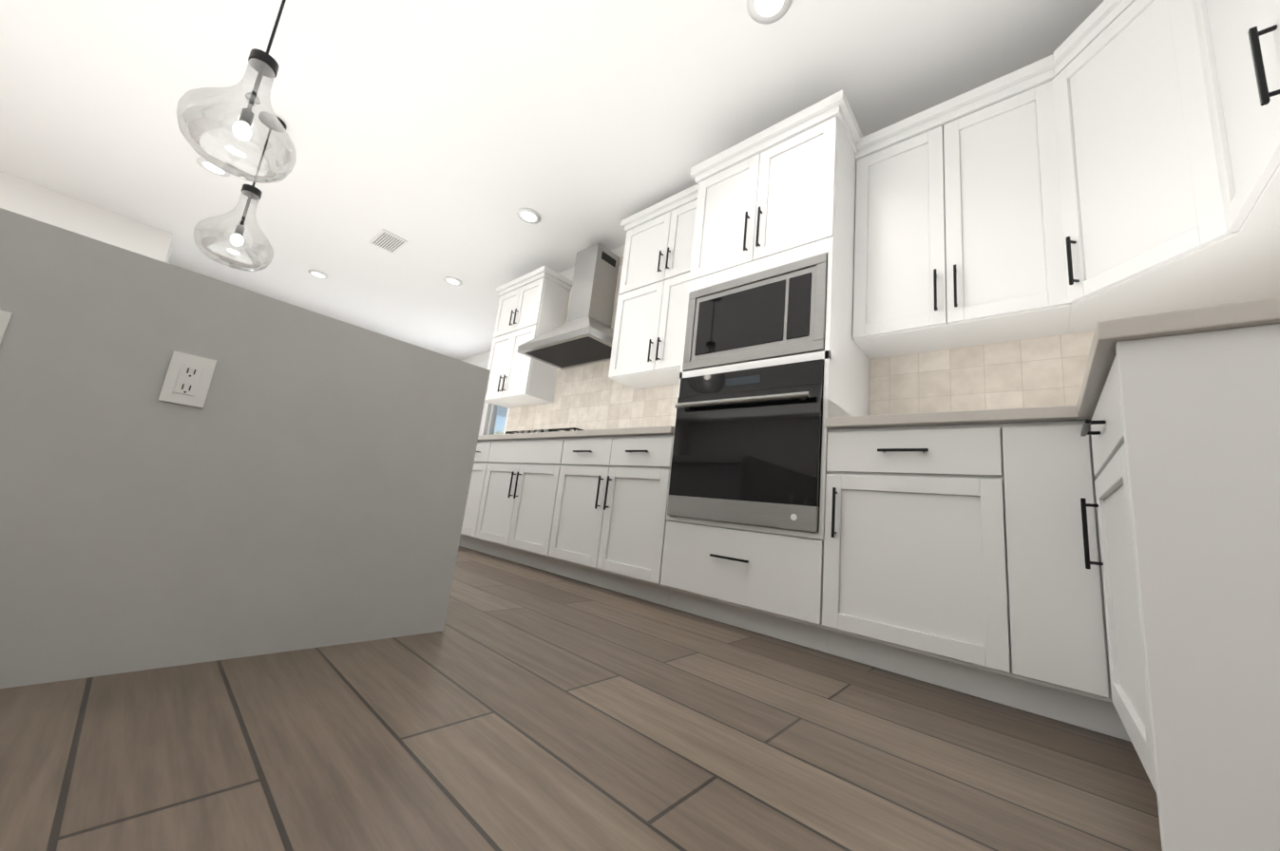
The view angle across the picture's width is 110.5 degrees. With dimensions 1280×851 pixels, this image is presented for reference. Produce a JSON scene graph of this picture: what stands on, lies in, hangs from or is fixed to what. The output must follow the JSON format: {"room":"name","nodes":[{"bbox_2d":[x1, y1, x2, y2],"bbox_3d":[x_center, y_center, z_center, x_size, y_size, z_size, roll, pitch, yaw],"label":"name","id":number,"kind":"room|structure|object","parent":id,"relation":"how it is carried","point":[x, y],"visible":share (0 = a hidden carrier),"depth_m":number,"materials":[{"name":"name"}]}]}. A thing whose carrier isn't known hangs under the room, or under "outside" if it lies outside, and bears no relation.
{"room":"kitchen","nodes":[
{"label":"kitchen","id":0,"kind":"room"},
{"bbox_2d":[0,171,172,264],"bbox_3d":[-7.245,-1.186,2.877,1.290,2.740,5.320,-3,-14,42],"label":"wall","id":1,"kind":"structure","parent":0,"point":[22,197],"depth_m":4.18,"materials":[{"name":"white paint"}]},
{"bbox_2d":[460,351,497,436],"bbox_3d":[-2.100,0.099,6.699,3.800,2.740,0.150,-3,-14,42],"label":"wall","id":2,"kind":"structure","parent":0,"point":[481,360],"depth_m":7.34,"materials":[{"name":"white paint"}]},
{"bbox_2d":[480,402,507,435],"bbox_3d":[-2.124,0.028,6.676,0.890,2.005,0.155,-3,-14,42],"label":"nook window","id":3,"kind":"structure","parent":2,"relation":"in","point":[494,408],"depth_m":6.90,"materials":[{"name":"glass"}]},
{"bbox_2d":[0,0,1104,360],"bbox_3d":[-3.080,-2.334,1.978,8.800,0.080,9.300,-3,-14,42],"label":"ceiling","id":4,"kind":"structure","parent":0,"point":[447,137],"depth_m":2.73,"materials":[{"name":"white paint"}]},
{"bbox_2d":[196,157,229,176],"bbox_3d":[-3.361,-2.034,3.497,0.196,0.010,0.196,-3,-14,42],"label":"recessed light","id":5,"kind":"object","parent":4,"relation":"in","point":[206,165],"visible":0.69,"depth_m":3.50,"materials":[{"name":"white plastic"}]},
{"bbox_2d":[176,0,296,183],"bbox_3d":[-1.648,-1.602,1.948,0.378,1.049,0.378,-3,-14,42],"label":"pendant light","id":6,"kind":"object","parent":4,"relation":"hanging from","point":[262,63],"visible":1,"depth_m":1.87,"materials":[{"name":"clear glass"}]},
{"bbox_2d":[193,113,286,271],"bbox_3d":[-2.510,-1.526,2.871,0.378,1.049,0.378,-3,-14,42],"label":"pendant light","id":7,"kind":"object","parent":4,"relation":"hanging from","point":[251,192],"visible":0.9,"depth_m":2.80,"materials":[{"name":"clear glass"}]},
{"bbox_2d":[307,269,328,279],"bbox_3d":[-3.753,-1.763,5.179,0.196,0.010,0.196,-3,-14,42],"label":"recessed light","id":8,"kind":"object","parent":4,"relation":"in","point":[317,274],"visible":1,"depth_m":5.17,"materials":[{"name":"white plastic"}]},
{"bbox_2d":[368,229,407,253],"bbox_3d":[-2.443,-1.781,4.303,0.380,0.013,0.220,-3,-14,42],"label":"ceiling vent","id":9,"kind":"object","parent":4,"relation":"in","point":[387,241],"visible":0.98,"depth_m":4.29,"materials":[{"name":"white metal"}]},
{"bbox_2d":[443,276,462,286],"bbox_3d":[-2.093,-1.617,4.974,0.196,0.010,0.196,-3,-14,42],"label":"recessed light","id":10,"kind":"object","parent":4,"relation":"in","point":[452,280],"visible":1,"depth_m":4.96,"materials":[{"name":"white plastic"}]},
{"bbox_2d":[516,208,540,224],"bbox_3d":[-0.917,-1.730,3.667,0.196,0.010,0.196,-3,-14,42],"label":"recessed light","id":11,"kind":"object","parent":4,"relation":"in","point":[528,216],"visible":1,"depth_m":3.66,"materials":[{"name":"white plastic"}]},
{"bbox_2d":[746,0,792,24],"bbox_3d":[0.573,-1.883,1.964,0.196,0.010,0.196,-3,-14,42],"label":"recessed light","id":12,"kind":"object","parent":4,"relation":"in","point":[765,11],"visible":1,"depth_m":2.00,"materials":[{"name":"white plastic"}]},
{"bbox_2d":[503,245,625,434],"bbox_3d":[0.531,-0.289,3.054,5.000,2.740,0.150,-3,-14,42],"label":"wall","id":13,"kind":"structure","parent":0,"point":[568,274],"depth_m":4.40,"materials":[{"name":"white paint"}]},
{"bbox_2d":[484,277,561,410],"bbox_3d":[-1.125,-0.796,4.370,0.761,1.166,0.317,-3,-14,42],"label":"upper cabinet","id":14,"kind":"object","parent":13,"relation":"attached to","point":[518,379],"depth_m":4.21,"materials":[{"name":"white paint"}]},
{"bbox_2d":[515,224,635,370],"bbox_3d":[-0.489,-1.088,3.756,0.909,0.905,0.497,-3,-14,42],"label":"range hood","id":15,"kind":"object","parent":13,"relation":"attached to","point":[563,321],"depth_m":3.78,"materials":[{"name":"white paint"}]},
{"bbox_2d":[603,193,690,391],"bbox_3d":[0.264,-0.930,3.153,0.880,1.226,0.317,-3,-14,42],"label":"upper cabinet","id":16,"kind":"object","parent":13,"relation":"attached to","point":[645,317],"depth_m":3.13,"materials":[{"name":"white paint"}]},
{"bbox_2d":[850,68,1044,361],"bbox_3d":[1.453,-0.900,2.044,0.796,1.021,0.354,-3,-14,42],"label":"upper cabinet","id":17,"kind":"object","parent":13,"relation":"attached to","point":[947,233],"depth_m":1.95,"materials":[{"name":"white paint"}]},
{"bbox_2d":[1029,0,1279,342],"bbox_3d":[1.819,-0.959,1.512,0.670,1.020,0.670,-3,-14,42],"label":"upper cabinet","id":18,"kind":"object","parent":13,"relation":"attached to","point":[1122,233],"depth_m":1.51,"materials":[{"name":"white paint"}]},
{"bbox_2d":[0,546,1162,850],"bbox_3d":[-3.385,0.411,1.465,8.800,0.060,9.300,-3,-14,42],"label":"floor","id":19,"kind":"structure","parent":0,"point":[513,706],"depth_m":0.86,"materials":[{"name":"brown wood"}]},
{"bbox_2d":[0,223,488,688],"bbox_3d":[-2.182,0.164,1.951,2.873,0.864,1.540,-3,-14,42],"label":"kitchen island","id":20,"kind":"object","parent":19,"relation":"on","point":[198,468],"depth_m":1.07,"materials":[{"name":"grey paint"}]},
{"bbox_2d":[0,296,13,371],"bbox_3d":[-1.271,-0.172,0.838,0.008,0.120,0.075,-3,-14,42],"label":"outlet","id":21,"kind":"object","parent":20,"relation":"attached to","point":[6,311],"depth_m":0.87,"materials":[{"name":"white plastic"}]},
{"bbox_2d":[157,350,217,408],"bbox_3d":[-1.074,-0.109,1.056,0.008,0.120,0.075,-3,-14,42],"label":"outlet","id":22,"kind":"object","parent":20,"relation":"attached to","point":[186,379],"depth_m":1.05,"materials":[{"name":"white plastic"}]},
{"bbox_2d":[0,215,482,375],"bbox_3d":[-1.530,-0.316,1.500,1.145,0.050,1.540,-3,-14,42],"label":"island countertop","id":23,"kind":"structure","parent":20,"relation":"on","point":[33,228],"depth_m":1.09,"materials":[{"name":"grey stone"}]},
{"bbox_2d":[458,440,493,550],"bbox_3d":[-1.310,0.623,3.930,0.851,0.876,0.607,-3,-14,42],"label":"base cabinet","id":24,"kind":"object","parent":19,"relation":"on","point":[480,475],"depth_m":3.55,"materials":[{"name":"white paint"}]},
{"bbox_2d":[474,437,569,572],"bbox_3d":[-0.695,0.589,3.383,1.043,0.876,0.607,-3,-14,42],"label":"base cabinet","id":25,"kind":"object","parent":19,"relation":"on","point":[519,525],"depth_m":3.11,"materials":[{"name":"white paint"}]},
{"bbox_2d":[477,425,668,440],"bbox_3d":[-0.616,0.138,3.425,2.640,0.038,0.632,-3,-14,42],"label":"countertop","id":26,"kind":"structure","parent":25,"relation":"on","point":[626,430],"depth_m":2.85,"materials":[{"name":"beige stone"}]},
{"bbox_2d":[550,433,668,601],"bbox_3d":[-0.034,0.553,2.796,0.971,0.876,0.607,-3,-14,42],"label":"base cabinet","id":27,"kind":"object","parent":19,"relation":"on","point":[608,516],"depth_m":2.52,"materials":[{"name":"white paint"}]},
{"bbox_2d":[649,98,873,652],"bbox_3d":[0.699,-0.242,2.347,0.785,2.425,0.629,-3,-14,42],"label":"tall cabinet","id":28,"kind":"object","parent":19,"relation":"on","point":[766,353],"depth_m":2.09,"materials":[{"name":"white paint"}]},
{"bbox_2d":[666,359,859,536],"bbox_3d":[0.609,0.134,2.223,0.741,0.717,0.598,-3,-14,42],"label":"wall oven","id":29,"kind":"object","parent":28,"relation":"in","point":[748,452],"depth_m":1.99,"materials":[{"name":"black glass"}]},
{"bbox_2d":[681,251,859,394],"bbox_3d":[0.683,-0.482,2.344,0.741,0.454,0.480,-3,-14,42],"label":"microwave","id":30,"kind":"object","parent":28,"relation":"in","point":[778,312],"depth_m":2.13,"materials":[{"name":"silver metal"}]},
{"bbox_2d":[823,421,1017,708],"bbox_3d":[1.122,0.490,1.770,0.552,0.876,0.607,-3,-14,42],"label":"base cabinet","id":31,"kind":"object","parent":19,"relation":"on","point":[919,556],"depth_m":1.52,"materials":[{"name":"white paint"}]},
{"bbox_2d":[827,402,1074,429],"bbox_3d":[1.466,0.024,1.575,1.362,0.038,0.632,-3,-14,42],"label":"countertop","id":32,"kind":"structure","parent":31,"relation":"on","point":[1058,410],"depth_m":1.53,"materials":[{"name":"beige stone"}]},
{"bbox_2d":[1006,418,1105,734],"bbox_3d":[1.381,0.476,1.540,0.259,0.876,0.607,-3,-14,42],"label":"base cabinet","id":33,"kind":"object","parent":19,"relation":"on","point":[1056,601],"depth_m":1.30,"materials":[{"name":"white paint"}]},
{"bbox_2d":[1082,323,1279,850],"bbox_3d":[1.290,0.326,0.790,0.607,0.876,0.658,-3,-14,42],"label":"base cabinet","id":34,"kind":"object","parent":19,"relation":"on","point":[1181,432],"depth_m":0.72,"materials":[{"name":"white paint"}]},
{"bbox_2d":[1074,292,1279,418],"bbox_3d":[1.316,-0.125,0.866,0.632,0.038,0.655,-3,-14,42],"label":"countertop","id":35,"kind":"structure","parent":34,"relation":"on","point":[1251,309],"depth_m":0.79,"materials":[{"name":"beige stone"}]},
{"bbox_2d":[1173,0,1279,231],"bbox_3d":[1.611,-1.069,1.048,0.355,1.021,0.532,-3,-14,42],"label":"upper cabinet","id":36,"kind":"object","parent":0,"relation":"attached to","point":[1229,50],"depth_m":1.16,"materials":[{"name":"white paint"}]}
]}

